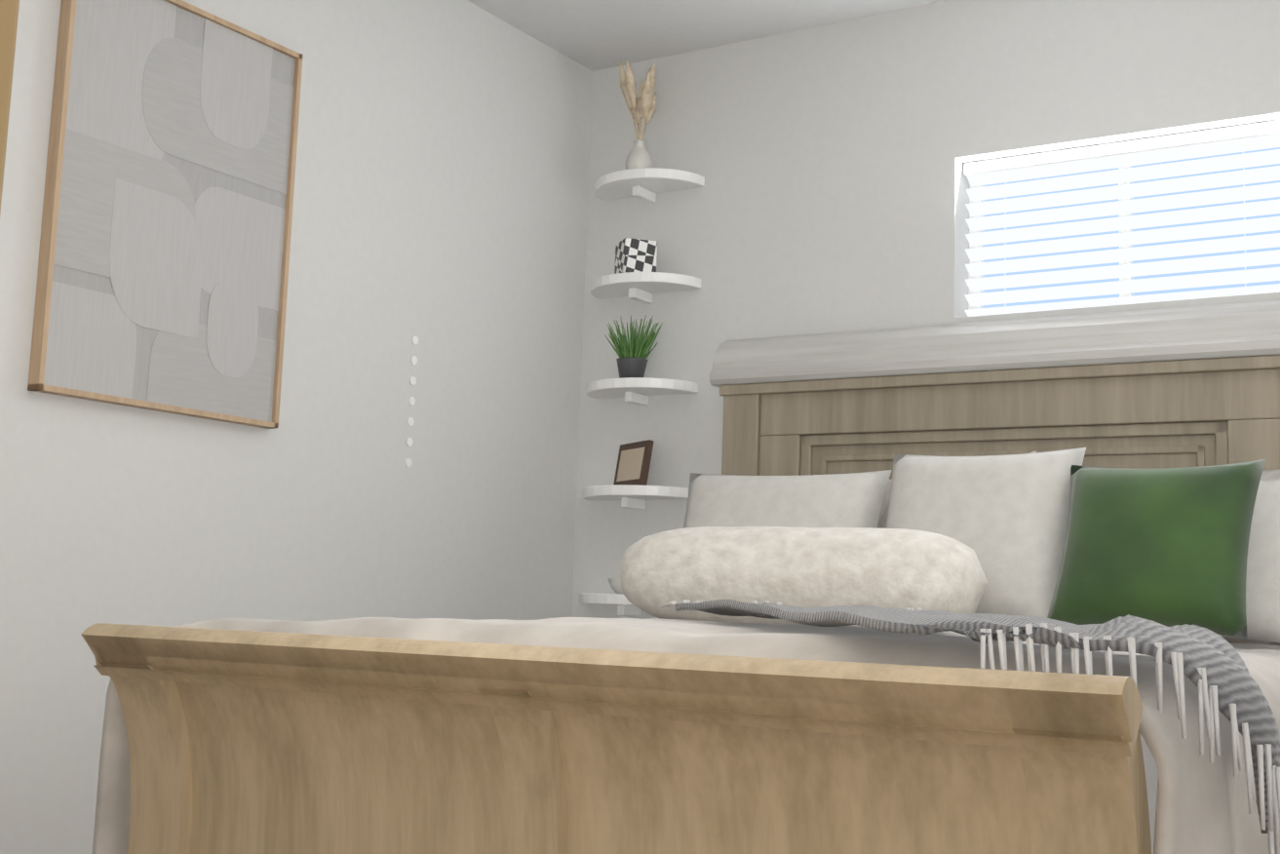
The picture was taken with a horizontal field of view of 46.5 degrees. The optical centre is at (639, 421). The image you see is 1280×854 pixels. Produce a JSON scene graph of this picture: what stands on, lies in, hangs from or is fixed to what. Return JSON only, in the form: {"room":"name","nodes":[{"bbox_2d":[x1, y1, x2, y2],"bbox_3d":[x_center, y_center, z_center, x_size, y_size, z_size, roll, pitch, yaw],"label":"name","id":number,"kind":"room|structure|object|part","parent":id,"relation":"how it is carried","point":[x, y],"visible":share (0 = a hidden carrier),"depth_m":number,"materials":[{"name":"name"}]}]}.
{"room":"bedroom","nodes":[
{"label":"bedroom","id":0,"kind":"room"},
{"bbox_2d":[0,0,592,853],"bbox_3d":[-1.319,-0.159,2.995,0.187,2.440,4.300,-3,-8,33],"label":"wall","id":1,"kind":"structure","parent":0,"point":[441,183],"depth_m":3.55,"materials":[{"name":"paint"}]},
{"bbox_2d":[0,0,19,213],"bbox_3d":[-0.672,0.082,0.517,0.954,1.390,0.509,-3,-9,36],"label":"picture frame","id":2,"kind":"object","parent":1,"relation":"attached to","point":[9,13],"depth_m":0.45,"materials":[{"name":"brown wood"}]},
{"bbox_3d":[-1.031,-0.480,3.328,0.035,0.920,0.650,-3,-8,33],"label":"art","id":3,"kind":"part","parent":1,"relation":"part of"},
{"bbox_2d":[404,458,411,466],"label":"wall hook","id":4,"kind":"object","parent":1,"relation":"attached to","point":[407,461],"depth_m":3.96,"materials":[{"name":"white plastic"}]},
{"bbox_2d":[406,437,413,446],"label":"wall hook","id":5,"kind":"object","parent":1,"relation":"attached to","point":[409,442],"depth_m":3.97,"materials":[{"name":"white plastic"}]},
{"bbox_2d":[407,417,414,426],"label":"wall hook","id":6,"kind":"object","parent":1,"relation":"attached to","point":[410,421],"depth_m":3.98,"materials":[{"name":"white plastic"}]},
{"bbox_2d":[408,396,415,405],"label":"wall hook","id":7,"kind":"object","parent":1,"relation":"attached to","point":[411,400],"depth_m":3.98,"materials":[{"name":"white plastic"}]},
{"bbox_2d":[409,376,416,385],"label":"wall hook","id":8,"kind":"object","parent":1,"relation":"attached to","point":[412,380],"depth_m":3.99,"materials":[{"name":"white plastic"}]},
{"bbox_2d":[410,355,417,364],"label":"wall hook","id":9,"kind":"object","parent":1,"relation":"attached to","point":[413,360],"depth_m":4.00,"materials":[{"name":"white plastic"}]},
{"bbox_2d":[411,335,418,345],"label":"wall hook","id":10,"kind":"object","parent":1,"relation":"attached to","point":[414,339],"depth_m":4.00,"materials":[{"name":"white plastic"}]},
{"bbox_2d":[467,0,945,71],"bbox_3d":[0.454,-1.497,2.044,4.300,0.100,4.300,-3,-8,33],"label":"ceiling","id":11,"kind":"structure","parent":0,"point":[593,35],"depth_m":4.35,"materials":[{"name":"paint"}]},
{"bbox_2d":[571,0,1279,619],"bbox_3d":[1.194,0.033,3.830,3.200,2.440,0.150,-3,-8,33],"label":"wall","id":12,"kind":"structure","parent":0,"point":[829,162],"depth_m":4.25,"materials":[{"name":"paint"}]},
{"bbox_2d":[578,59,704,616],"bbox_3d":[-0.021,-0.272,4.469,0.369,1.689,0.172,-3,-8,33],"label":"corner shelf","id":13,"kind":"object","parent":12,"relation":"attached to","point":[636,276],"visible":0.94,"depth_m":4.44,"materials":[{"name":"white wood"}]},
{"bbox_2d":[607,578,641,594],"bbox_3d":[-0.047,0.483,4.375,0.100,0.045,0.100,-3,-8,33],"label":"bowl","id":14,"kind":"object","parent":13,"relation":"on","point":[615,583],"depth_m":4.35,"materials":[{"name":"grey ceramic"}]},
{"bbox_2d":[603,314,662,384],"bbox_3d":[-0.025,-0.213,4.469,0.199,0.190,0.162,-3,-8,33],"label":"plant","id":15,"kind":"object","parent":13,"relation":"on","point":[632,363],"depth_m":4.43,"materials":[{"name":"green plant"}]},
{"bbox_2d":[612,439,654,490],"bbox_3d":[-0.021,0.129,4.433,0.182,0.136,0.125,-3,-8,33],"label":"photo","id":16,"kind":"object","parent":13,"relation":"attached to","point":[634,459],"depth_m":4.40,"materials":[{"name":"brown wood"}]},
{"bbox_2d":[618,59,657,179],"bbox_3d":[-0.007,-0.928,4.545,0.131,0.368,0.153,-3,-8,33],"label":"vase","id":17,"kind":"object","parent":13,"relation":"on","point":[639,161],"depth_m":4.51,"materials":[{"name":"grey ceramic"}]},
{"bbox_2d":[963,119,1279,309],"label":"window","id":18,"kind":"structure","parent":12,"relation":"in","point":[1168,141],"depth_m":3.89,"materials":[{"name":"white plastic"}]},
{"bbox_2d":[964,133,1279,316],"bbox_3d":[1.250,-0.494,3.872,0.830,0.410,0.044,-3,-8,33],"label":"window blinds","id":19,"kind":"object","parent":18,"relation":"attached to","point":[1244,210],"visible":0.83,"depth_m":3.86,"materials":[{"name":"white plastic"}]},
{"bbox_3d":[0.367,1.021,1.728,4.300,0.100,4.300,-3,-8,33],"label":"floor","id":20,"kind":"structure","parent":0,"visible":0},
{"bbox_2d":[80,300,1279,853],"bbox_3d":[0.392,0.351,2.857,1.795,1.512,2.177,-2,-8,31],"label":"bed","id":21,"kind":"object","parent":20,"relation":"on","point":[997,587],"visible":1,"depth_m":2.25,"materials":[{"name":"brown wood"}]},
{"bbox_3d":[-0.158,0.639,1.976,1.634,0.683,0.187,-2,-8,31],"label":"footboard","id":22,"kind":"part","parent":21,"relation":"part of","materials":[{"name":"brown wood"}]},
{"bbox_2d":[85,616,1279,853],"bbox_3d":[0.354,0.648,2.820,1.747,0.530,1.969,-2,-8,31],"label":"comforter","id":23,"kind":"object","parent":21,"relation":"on","point":[200,768],"depth_m":1.97,"materials":[{"name":"white fabric"}]},
{"bbox_2d":[674,598,1279,834],"bbox_3d":[0.438,0.415,2.335,1.162,0.254,1.156,-2,-8,31],"label":"throw","id":24,"kind":"object","parent":21,"relation":"on","point":[1207,750],"depth_m":1.75,"materials":[{"name":"grey fabric"}]},
{"bbox_3d":[0.904,0.479,3.736,1.635,1.512,0.127,-2,-8,31],"label":"headboard","id":25,"kind":"part","parent":21,"relation":"part of","materials":[{"name":"brown wood"}]},
{"bbox_2d":[1042,458,1266,639],"bbox_3d":[1.087,0.263,3.159,0.433,0.375,0.227,-2,-8,31],"label":"pillow","id":26,"kind":"object","parent":21,"relation":"on","point":[1169,547],"depth_m":3.11,"materials":[{"name":"green fabric"}]}
]}

